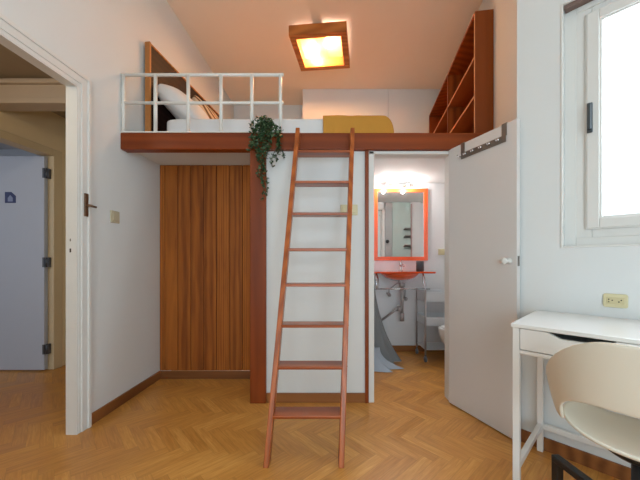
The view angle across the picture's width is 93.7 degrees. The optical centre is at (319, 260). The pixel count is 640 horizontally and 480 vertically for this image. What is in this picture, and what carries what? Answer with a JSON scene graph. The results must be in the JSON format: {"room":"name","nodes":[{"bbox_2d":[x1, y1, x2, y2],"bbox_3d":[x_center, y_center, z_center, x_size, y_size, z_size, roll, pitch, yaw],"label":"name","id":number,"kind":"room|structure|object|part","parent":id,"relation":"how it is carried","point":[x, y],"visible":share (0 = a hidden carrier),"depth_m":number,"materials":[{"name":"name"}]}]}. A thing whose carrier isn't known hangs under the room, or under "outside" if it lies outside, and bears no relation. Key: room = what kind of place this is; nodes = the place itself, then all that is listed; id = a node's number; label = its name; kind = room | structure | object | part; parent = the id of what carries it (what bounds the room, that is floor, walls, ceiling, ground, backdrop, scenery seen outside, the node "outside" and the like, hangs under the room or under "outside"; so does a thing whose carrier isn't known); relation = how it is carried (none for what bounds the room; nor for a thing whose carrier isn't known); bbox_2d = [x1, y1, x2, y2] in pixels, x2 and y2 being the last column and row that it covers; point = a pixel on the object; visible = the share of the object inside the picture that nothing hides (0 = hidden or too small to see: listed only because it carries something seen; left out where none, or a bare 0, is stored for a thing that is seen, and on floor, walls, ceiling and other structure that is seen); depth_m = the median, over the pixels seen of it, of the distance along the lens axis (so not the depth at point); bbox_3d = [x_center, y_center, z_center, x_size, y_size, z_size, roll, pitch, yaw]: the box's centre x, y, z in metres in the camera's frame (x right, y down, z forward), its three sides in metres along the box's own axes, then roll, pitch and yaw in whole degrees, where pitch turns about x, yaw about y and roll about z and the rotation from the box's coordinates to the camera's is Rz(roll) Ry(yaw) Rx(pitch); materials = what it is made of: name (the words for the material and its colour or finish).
{"room":"bedroom","nodes":[
{"label":"bedroom","id":0,"kind":"room"},
{"bbox_2d":[0,143,17,148],"bbox_3d":[-3.750,-1.518,2.000,2.500,0.060,4.200,0,0,0],"label":"ceiling","id":1,"kind":"structure","parent":0,"point":[2,146],"depth_m":3.93,"materials":[{"name":"paint"}]},
{"bbox_2d":[0,149,38,155],"bbox_3d":[-3.700,-0.238,2.000,2.600,2.500,4.200,0,0,0],"label":"wall","id":2,"kind":"structure","parent":0,"point":[3,152],"depth_m":4.00,"materials":[{"name":"paint"}]},
{"bbox_2d":[0,78,65,110],"bbox_3d":[-2.016,-1.296,2.330,1.126,0.205,0.160,0,0,0],"label":"trim","id":3,"kind":"structure","parent":2,"relation":"attached to","point":[16,94],"depth_m":2.28,"materials":[{"name":"paint"}]},
{"bbox_2d":[0,111,65,365],"bbox_3d":[-2.714,-0.198,1.425,0.099,2.420,3.287,0,0,7],"label":"wall","id":4,"kind":"structure","parent":0,"point":[46,128],"depth_m":2.78,"materials":[{"name":"beige paint"}]},
{"bbox_2d":[0,156,50,369],"bbox_3d":[-2.912,0.018,2.772,0.817,1.963,0.045,0,0,0],"label":"door","id":5,"kind":"structure","parent":4,"relation":"in","point":[25,261],"depth_m":2.75,"materials":[{"name":"blue paint"}]},
{"bbox_2d":[0,129,61,369],"bbox_3d":[-2.590,-0.015,2.375,0.121,2.055,1.022,0,0,7],"label":"trim","id":6,"kind":"structure","parent":4,"relation":"attached to","point":[54,156],"depth_m":2.79,"materials":[{"name":"beige paint"}]},
{"bbox_2d":[0,44,65,118],"bbox_3d":[-2.224,-1.418,1.380,1.453,0.060,3.360,0,0,0],"label":"ceiling","id":7,"kind":"structure","parent":0,"point":[12,65],"depth_m":2.16,"materials":[{"name":"paint"}]},
{"bbox_2d":[0,0,233,412],"bbox_3d":[-1.464,-0.663,1.500,0.055,3.350,6.411,0,0,3],"label":"wall","id":8,"kind":"structure","parent":0,"point":[103,40],"depth_m":2.12,"materials":[{"name":"paint"}]},
{"bbox_2d":[0,13,91,434],"bbox_3d":[-1.461,-0.051,1.302,0.081,2.125,1.084,0,0,3],"label":"trim","id":9,"kind":"structure","parent":8,"relation":"attached to","point":[13,37],"depth_m":1.75,"materials":[{"name":"white paint"}]},
{"bbox_2d":[84,193,96,216],"bbox_3d":[-1.382,-0.335,1.808,0.041,0.138,0.051,0,0,0],"label":"door handle","id":10,"kind":"object","parent":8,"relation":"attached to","point":[86,205],"visible":1,"depth_m":1.79,"materials":[{"name":"gold metal"}]},
{"bbox_3d":[-1.398,-0.335,1.795,0.008,0.138,0.024,0,0,0],"label":"plate","id":11,"kind":"part","parent":10,"relation":"part of","materials":[{"name":"gold metal"}]},
{"bbox_2d":[110,210,119,223],"bbox_3d":[-1.403,-0.301,2.055,0.013,0.082,0.082,0,0,3],"label":"light switch","id":12,"kind":"object","parent":8,"relation":"attached to","point":[114,215],"visible":1,"depth_m":2.04,"materials":[{"name":"beige plastic"}]},
{"bbox_2d":[92,371,159,424],"bbox_3d":[-1.394,0.978,2.208,0.015,0.068,0.734,0,0,3],"label":"baseboard","id":13,"kind":"structure","parent":8,"relation":"attached to","point":[112,405],"depth_m":2.12,"materials":[{"name":"brown wood"}]},
{"bbox_2d":[138,153,249,164],"bbox_3d":[-0.893,-0.850,2.430,1.017,0.047,0.460,0,0,0],"label":"ceiling","id":14,"kind":"structure","parent":0,"point":[159,158],"depth_m":2.42,"materials":[{"name":"paint"}]},
{"bbox_2d":[234,105,302,118],"bbox_3d":[-0.668,-1.563,4.550,1.337,1.550,0.100,0,0,0],"label":"niche","id":15,"kind":"object","parent":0,"point":[240,111],"visible":0.07,"depth_m":4.50,"materials":[{"name":"paint"}]},
{"bbox_2d":[0,351,618,479],"bbox_3d":[-0.500,1.052,1.500,9.400,0.080,7.000,0,0,0],"label":"floor","id":16,"kind":"structure","parent":0,"point":[173,429],"depth_m":1.70,"materials":[{"name":"brown wood"}]},
{"bbox_2d":[160,165,249,378],"bbox_3d":[-0.884,0.093,2.592,0.998,1.838,0.040,0,0,0],"label":"closet","id":17,"kind":"object","parent":16,"relation":"on","point":[205,209],"depth_m":2.58,"materials":[{"name":"brown wood"}]},
{"bbox_2d":[250,150,265,402],"bbox_3d":[-0.441,0.113,2.187,0.113,1.799,0.117,0,0,0],"label":"wooden post","id":18,"kind":"object","parent":16,"relation":"on","point":[257,206],"visible":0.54,"depth_m":2.13,"materials":[{"name":"brown wood"}]},
{"bbox_2d":[121,133,484,152],"bbox_3d":[-0.104,-0.846,2.151,2.608,0.118,0.078,0,0,0],"label":"beam","id":19,"kind":"structure","parent":18,"relation":"on","point":[130,142],"depth_m":2.11,"materials":[{"name":"brown wood"}]},
{"bbox_2d":[120,73,283,132],"bbox_3d":[-0.839,-1.117,2.125,1.162,0.424,0.028,0,0,0],"label":"loft railing","id":20,"kind":"object","parent":19,"relation":"on","point":[155,102],"visible":0.94,"depth_m":2.12,"materials":[{"name":"white metal"}]},
{"bbox_2d":[246,115,285,199],"bbox_3d":[-0.377,-0.720,2.090,0.281,0.604,0.131,0,0,0],"label":"trailing plant","id":21,"kind":"object","parent":19,"relation":"hanging from","point":[263,124],"visible":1,"depth_m":2.07,"materials":[{"name":"green plant"}]},
{"bbox_2d":[429,9,493,132],"bbox_3d":[1.371,-1.368,2.974,0.237,0.930,1.600,0,0,9],"label":"bookshelf","id":22,"kind":"object","parent":19,"relation":"on","point":[464,103],"visible":0.46,"depth_m":2.43,"materials":[{"name":"brown wood"}]},
{"bbox_3d":[1.489,-1.358,3.755,0.235,0.910,0.020,0,0,9],"label":"panel","id":23,"kind":"part","parent":22,"relation":"part of","materials":[{"name":"brown wood"}]},
{"bbox_3d":[1.425,-1.504,3.340,0.225,0.014,0.820,0,0,9],"label":"shelf","id":24,"kind":"part","parent":22,"relation":"part of","materials":[{"name":"brown wood"}]},
{"bbox_3d":[1.308,-1.504,2.558,0.225,0.014,0.720,0,0,9],"label":"shelf","id":25,"kind":"part","parent":22,"relation":"part of","materials":[{"name":"brown wood"}]},
{"bbox_3d":[1.308,-1.218,2.558,0.225,0.014,0.720,0,0,9],"label":"shelf","id":26,"kind":"part","parent":22,"relation":"part of","materials":[{"name":"brown wood"}]},
{"bbox_3d":[1.254,-1.358,2.192,0.235,0.910,0.020,0,0,9],"label":"panel","id":27,"kind":"part","parent":22,"relation":"part of","materials":[{"name":"brown wood"}]},
{"bbox_2d":[263,128,354,467],"bbox_3d":[-0.021,0.052,1.783,0.405,1.920,0.723,0,0,11],"label":"ladder","id":28,"kind":"object","parent":16,"relation":"on","point":[274,412],"visible":1,"depth_m":1.70,"materials":[{"name":"brown wood"}]},
{"bbox_3d":[-0.208,0.052,1.783,0.038,1.920,0.651,0,0,11],"label":"rail","id":29,"kind":"part","parent":28,"relation":"part of","materials":[{"name":"brown wood"}]},
{"bbox_3d":[0.163,0.052,1.783,0.038,1.920,0.652,0,0,12],"label":"rail","id":30,"kind":"part","parent":28,"relation":"part of","materials":[{"name":"brown wood"}]},
{"bbox_2d":[415,290,444,361],"bbox_3d":[1.275,0.651,3.135,0.464,0.719,0.326,0,0,0],"label":"trolley","id":31,"kind":"object","parent":16,"relation":"on","point":[427,319],"visible":0.52,"depth_m":3.06,"materials":[{"name":"plastic"}]},
{"bbox_3d":[1.055,0.615,3.270,0.017,0.645,0.018,0,0,0],"label":"post","id":32,"kind":"part","parent":31,"relation":"part of","materials":[{"name":"grey metal"}]},
{"bbox_3d":[1.055,0.615,3.000,0.017,0.645,0.018,0,0,0],"label":"post","id":33,"kind":"part","parent":31,"relation":"part of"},
{"bbox_2d":[417,342,444,349],"bbox_3d":[1.275,0.888,3.135,0.440,0.008,0.270,0,0,0],"label":"tray","id":34,"kind":"object","parent":31,"relation":"on","point":[429,345],"depth_m":3.14,"materials":[{"name":"plastic"}]},
{"bbox_2d":[417,290,444,301],"bbox_3d":[1.275,0.362,3.135,0.440,0.100,0.270,0,0,0],"label":"tray","id":35,"kind":"object","parent":31,"relation":"on","point":[423,295],"depth_m":3.00,"materials":[{"name":"plastic"}]},
{"bbox_2d":[417,313,444,325],"bbox_3d":[1.275,0.607,3.135,0.440,0.090,0.270,0,0,0],"label":"tray","id":36,"kind":"object","parent":31,"relation":"on","point":[430,319],"depth_m":3.00,"materials":[{"name":"plastic"}]},
{"bbox_2d":[511,310,639,479],"bbox_3d":[1.250,0.639,1.186,0.493,0.746,0.742,0,0,-44],"label":"desk","id":37,"kind":"object","parent":16,"relation":"on","point":[539,334],"visible":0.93,"depth_m":1.27,"materials":[{"name":"white paint"}]},
{"bbox_3d":[0.842,0.647,1.284,0.026,0.729,0.026,0,0,-44],"label":"leg","id":38,"kind":"part","parent":37,"relation":"part of","materials":[{"name":"white paint"}]},
{"bbox_3d":[1.010,0.877,1.443,0.435,0.026,0.022,0,0,-44],"label":"rail","id":39,"kind":"part","parent":37,"relation":"part of","materials":[{"name":"white paint"}]},
{"bbox_3d":[1.177,0.647,1.602,0.026,0.729,0.026,0,0,-44],"label":"leg","id":40,"kind":"part","parent":37,"relation":"part of","materials":[{"name":"white paint"}]},
{"bbox_3d":[1.418,0.877,1.346,0.020,0.026,0.678,0,0,-44],"label":"rail","id":41,"kind":"part","parent":37,"relation":"part of","materials":[{"name":"white paint"}]},
{"bbox_3d":[1.080,0.328,1.024,0.016,0.086,0.672,0,0,-44],"label":"drawer","id":42,"kind":"part","parent":37,"relation":"part of","materials":[{"name":"white paint"}]},
{"bbox_2d":[549,332,614,342],"bbox_3d":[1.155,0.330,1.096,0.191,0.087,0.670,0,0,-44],"label":"handle","id":43,"kind":"object","parent":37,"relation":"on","point":[554,337],"depth_m":1.18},
{"bbox_2d":[546,342,639,479],"bbox_3d":[1.015,0.616,0.945,0.493,0.791,0.539,0,0,42],"label":"chair","id":44,"kind":"object","parent":16,"relation":"on","point":[592,376],"visible":1,"depth_m":0.91,"materials":[{"name":"white plastic"}]},
{"bbox_3d":[1.021,0.844,1.149,0.034,0.035,0.294,0,0,-3],"label":"arm","id":45,"kind":"part","parent":44,"relation":"part of","materials":[{"name":"black metal"}]},
{"bbox_3d":[1.030,0.610,0.962,0.199,0.030,0.199,0,0,0],"label":"seat mount","id":46,"kind":"part","parent":44,"relation":"part of","materials":[{"name":"black metal"}]},
{"bbox_2d":[266,151,364,392],"bbox_3d":[0.557,0.070,2.406,1.885,1.885,0.507,0,0,0],"label":"wall","id":47,"kind":"structure","parent":0,"point":[301,303],"depth_m":2.15,"materials":[{"name":"paint"}]},
{"bbox_2d":[266,393,364,402],"bbox_3d":[-0.030,0.978,2.146,0.705,0.068,0.014,0,0,0],"label":"baseboard","id":48,"kind":"structure","parent":47,"relation":"attached to","point":[281,397],"depth_m":2.14,"materials":[{"name":"brown wood"}]},
{"bbox_2d":[340,205,357,214],"bbox_3d":[0.208,-0.366,2.147,0.124,0.076,0.012,0,0,0],"label":"light switch","id":49,"kind":"object","parent":47,"relation":"attached to","point":[343,208],"visible":0.5,"depth_m":2.15,"materials":[{"name":"beige plastic"}]},
{"bbox_2d":[365,150,368,402],"bbox_3d":[0.335,0.112,2.153,0.025,1.800,0.040,0,0,0],"label":"trim","id":50,"kind":"structure","parent":47,"relation":"attached to","point":[366,151],"depth_m":2.13,"materials":[{"name":"brown wood"}]},
{"bbox_2d":[369,151,448,402],"bbox_3d":[0.652,0.112,2.192,0.610,1.800,0.102,0,0,0],"label":"trim","id":51,"kind":"structure","parent":47,"relation":"attached to","point":[373,155],"depth_m":2.14,"materials":[{"name":"white wood"}]},
{"bbox_2d":[167,0,482,104],"bbox_3d":[0.540,-2.388,1.485,4.474,0.100,6.630,0,0,0],"label":"ceiling","id":52,"kind":"structure","parent":0,"point":[394,44],"depth_m":3.17,"materials":[{"name":"paint"}]},
{"bbox_2d":[289,21,349,70],"bbox_3d":[0.018,-2.280,3.210,0.601,0.114,0.569,0,0,6],"label":"ceiling lamp","id":53,"kind":"object","parent":52,"relation":"attached to","point":[319,31],"visible":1,"depth_m":3.11,"materials":[{"name":"brown wood"}]},
{"bbox_3d":[0.018,-2.322,3.210,0.100,0.029,0.535,0,0,9],"label":"mounting plate","id":54,"kind":"part","parent":53,"relation":"part of","materials":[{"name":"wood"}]},
{"bbox_2d":[303,89,440,132],"bbox_3d":[0.757,-1.613,4.300,1.985,1.450,0.440,0,0,0],"label":"wall","id":55,"kind":"structure","parent":0,"point":[408,110],"depth_m":4.08,"materials":[{"name":"paint"}]},
{"bbox_2d":[374,183,444,344],"bbox_3d":[1.000,0.070,3.410,1.600,1.885,0.080,0,0,0],"label":"wall","id":56,"kind":"structure","parent":0,"point":[398,332],"depth_m":3.37,"materials":[{"name":"paint"}]},
{"bbox_2d":[385,183,412,187],"bbox_3d":[0.872,-0.825,3.309,0.324,0.054,0.122,0,0,0],"label":"vanity light","id":57,"kind":"object","parent":56,"relation":"attached to","point":[387,185],"visible":1,"depth_m":3.33,"materials":[{"name":"grey metal"}]},
{"bbox_2d":[374,188,427,260],"bbox_3d":[0.903,-0.408,3.357,0.602,0.805,0.024,0,0,0],"label":"wall mirror","id":58,"kind":"object","parent":56,"relation":"attached to","point":[400,214],"visible":0.91,"depth_m":3.35,"materials":[{"name":"mirror"}]},
{"bbox_2d":[374,260,435,320],"bbox_3d":[0.846,0.340,3.198,0.644,0.705,0.356,0,0,0],"label":"washbasin","id":59,"kind":"object","parent":56,"relation":"attached to","point":[399,275],"visible":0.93,"depth_m":3.09,"materials":[{"name":"orange glass"}]},
{"bbox_3d":[0.845,0.166,3.180,0.400,0.080,0.300,0,0,0],"label":"bowl","id":60,"kind":"part","parent":59,"relation":"part of","materials":[{"name":"orange glass"}]},
{"bbox_2d":[374,271,435,273],"bbox_3d":[0.846,0.117,3.194,0.644,0.018,0.348,0,0,0],"label":"countertop","id":61,"kind":"structure","parent":59,"relation":"on","point":[375,272],"depth_m":3.02,"materials":[{"name":"orange glass"}]},
{"bbox_2d":[399,260,404,270],"bbox_3d":[0.886,0.048,3.238,0.044,0.121,0.148,0,0,0],"label":"faucet","id":62,"kind":"object","parent":61,"relation":"on","point":[400,264],"depth_m":3.28,"materials":[{"name":"silver metal"}]},
{"bbox_2d":[416,261,423,270],"bbox_3d":[1.067,0.054,3.200,0.082,0.106,0.082,0,0,0],"label":"tumbler","id":63,"kind":"object","parent":59,"relation":"on","point":[419,264],"visible":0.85,"depth_m":3.17,"materials":[{"name":"grey glass"}]},
{"bbox_2d":[392,345,444,350],"bbox_3d":[1.000,0.980,3.363,1.440,0.065,0.014,0,0,0],"label":"baseboard","id":64,"kind":"structure","parent":56,"relation":"attached to","point":[396,347],"depth_m":3.36,"materials":[{"name":"brown wood"}]},
{"bbox_2d":[438,249,444,254],"bbox_3d":[1.372,-0.101,3.364,0.090,0.068,0.012,0,0,0],"label":"light switch","id":65,"kind":"object","parent":56,"relation":"attached to","point":[440,251],"visible":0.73,"depth_m":3.36,"materials":[{"name":"beige plastic"}]},
{"bbox_2d":[374,159,444,182],"bbox_3d":[0.165,-0.888,3.370,3.130,0.030,2.260,0,0,0],"label":"ceiling","id":66,"kind":"structure","parent":0,"point":[385,170],"depth_m":2.91,"materials":[{"name":"paint"}]},
{"bbox_2d":[145,41,218,130],"bbox_3d":[-1.257,-1.313,3.110,0.042,0.820,1.524,0,0,7],"label":"headboard","id":67,"kind":"object","parent":66,"relation":"on","point":[155,62],"visible":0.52,"depth_m":2.48,"materials":[{"name":"brown wood"}]},
{"bbox_2d":[167,119,322,132],"bbox_3d":[-0.342,-1.020,3.085,1.804,0.235,1.420,0,0,0],"label":"mattress","id":68,"kind":"object","parent":66,"relation":"on","point":[288,125],"visible":0.08,"depth_m":2.38,"materials":[{"name":"white fabric"}]},
{"bbox_2d":[158,84,208,118],"bbox_3d":[-1.145,-1.283,2.600,0.404,0.368,0.467,0,0,0],"label":"pillow","id":69,"kind":"object","parent":68,"relation":"on","point":[165,92],"visible":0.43,"depth_m":2.40,"materials":[{"name":"white fabric"}]},
{"bbox_2d":[192,95,218,118],"bbox_3d":[-1.099,-1.405,3.120,0.316,0.476,0.563,0,0,0],"label":"pillow","id":70,"kind":"object","parent":68,"relation":"on","point":[211,114],"visible":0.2,"depth_m":2.92,"materials":[{"name":"fabric"}]},
{"bbox_2d":[323,115,393,132],"bbox_3d":[0.304,-1.032,3.038,0.561,0.234,1.378,0,0,0],"label":"blanket","id":71,"kind":"object","parent":68,"relation":"on","point":[331,123],"visible":0.23,"depth_m":2.35,"materials":[{"name":"yellow fabric"}]},
{"bbox_2d":[374,284,403,371],"bbox_3d":[0.549,0.067,2.924,0.526,1.878,0.473,0,0,0],"label":"shower curtain","id":72,"kind":"object","parent":66,"relation":"hanging from","point":[385,355],"visible":0.23,"depth_m":2.90,"materials":[{"name":"grey fabric"}]},
{"bbox_2d":[478,0,493,10],"bbox_3d":[1.722,-1.605,3.450,0.297,1.465,2.775,0,0,9],"label":"wall","id":73,"kind":"structure","parent":0,"point":[486,4],"depth_m":2.60,"materials":[{"name":"paint"}]},
{"bbox_2d":[494,0,516,128],"bbox_3d":[1.288,-0.663,2.023,0.673,3.350,0.252,0,0,-43],"label":"wall","id":74,"kind":"structure","parent":0,"point":[505,11],"depth_m":1.90,"materials":[{"name":"paint"}]},
{"bbox_2d":[517,0,639,467],"bbox_3d":[2.012,-0.663,0.926,0.300,3.350,2.350,0,0,-41],"label":"wall","id":75,"kind":"structure","parent":0,"point":[553,278],"depth_m":1.60,"materials":[{"name":"paint"}]},
{"bbox_2d":[449,119,519,438],"bbox_3d":[0.992,0.106,1.895,0.079,1.795,0.504,0,0,-21],"label":"door","id":76,"kind":"structure","parent":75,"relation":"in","point":[484,186],"depth_m":1.85,"materials":[{"name":"white paint"}]},
{"bbox_2d":[457,122,507,158],"bbox_3d":[1.012,-0.741,1.879,0.061,0.109,0.343,0,0,-21],"label":"hook rack","id":77,"kind":"object","parent":76,"relation":"attached to","point":[502,139],"visible":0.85,"depth_m":1.85,"materials":[{"name":"grey metal"}]},
{"bbox_3d":[1.010,-0.706,1.874,0.004,0.040,0.325,0,0,-21],"label":"rail","id":78,"kind":"part","parent":77,"relation":"part of","materials":[{"name":"grey metal"}]},
{"bbox_3d":[1.051,0.000,1.699,0.053,0.040,0.040,0,0,-21],"label":"knob","id":79,"kind":"part","parent":76,"relation":"part of","materials":[{"name":"white ceramic"}]},
{"bbox_2d":[521,429,630,479],"bbox_3d":[1.894,0.978,0.822,0.014,0.068,2.350,0,0,-41],"label":"baseboard","id":80,"kind":"structure","parent":75,"relation":"attached to","point":[621,472],"depth_m":1.48,"materials":[{"name":"brown wood"}]},
{"bbox_2d":[560,0,639,247],"bbox_3d":[1.816,-0.699,1.016,0.135,1.268,1.564,0,0,-41],"label":"window","id":81,"kind":"structure","parent":75,"relation":"in","point":[586,225],"depth_m":1.52,"materials":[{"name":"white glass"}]},
{"bbox_2d":[564,0,592,12],"bbox_3d":[1.788,-1.312,0.992,0.044,0.019,1.538,0,0,-41],"label":"box","id":82,"kind":"object","parent":81,"relation":"attached to","point":[575,4],"visible":1,"depth_m":1.53,"materials":[{"name":"brown wood"}]},
{"bbox_3d":[1.344,-0.716,1.496,0.026,0.150,0.022,0,0,-41],"label":"handle","id":83,"kind":"part","parent":81,"relation":"part of","materials":[{"name":"grey metal"}]},
{"bbox_3d":[1.591,-0.704,1.287,0.072,1.092,0.678,0,0,-41],"label":"sash","id":84,"kind":"part","parent":81,"relation":"part of","materials":[{"name":"white wood"}]},
{"bbox_2d":[603,293,627,307],"bbox_3d":[1.382,0.186,1.403,0.013,0.064,0.084,0,0,-41],"label":"wall socket","id":85,"kind":"object","parent":75,"relation":"attached to","point":[609,300],"visible":1,"depth_m":1.40,"materials":[{"name":"beige plastic"}]},
{"bbox_3d":[1.760,0.070,2.804,0.080,1.885,1.132,0,0,0],"label":"wall","id":86,"kind":"structure","parent":0,"visible":0},
{"bbox_2d":[438,325,444,344],"bbox_3d":[1.420,0.705,2.760,0.646,0.355,0.358,0,0,0],"label":"toilet","id":87,"kind":"object","parent":86,"relation":"attached to","point":[441,329],"visible":0.15,"depth_m":2.74,"materials":[{"name":"white ceramic"}]}
]}

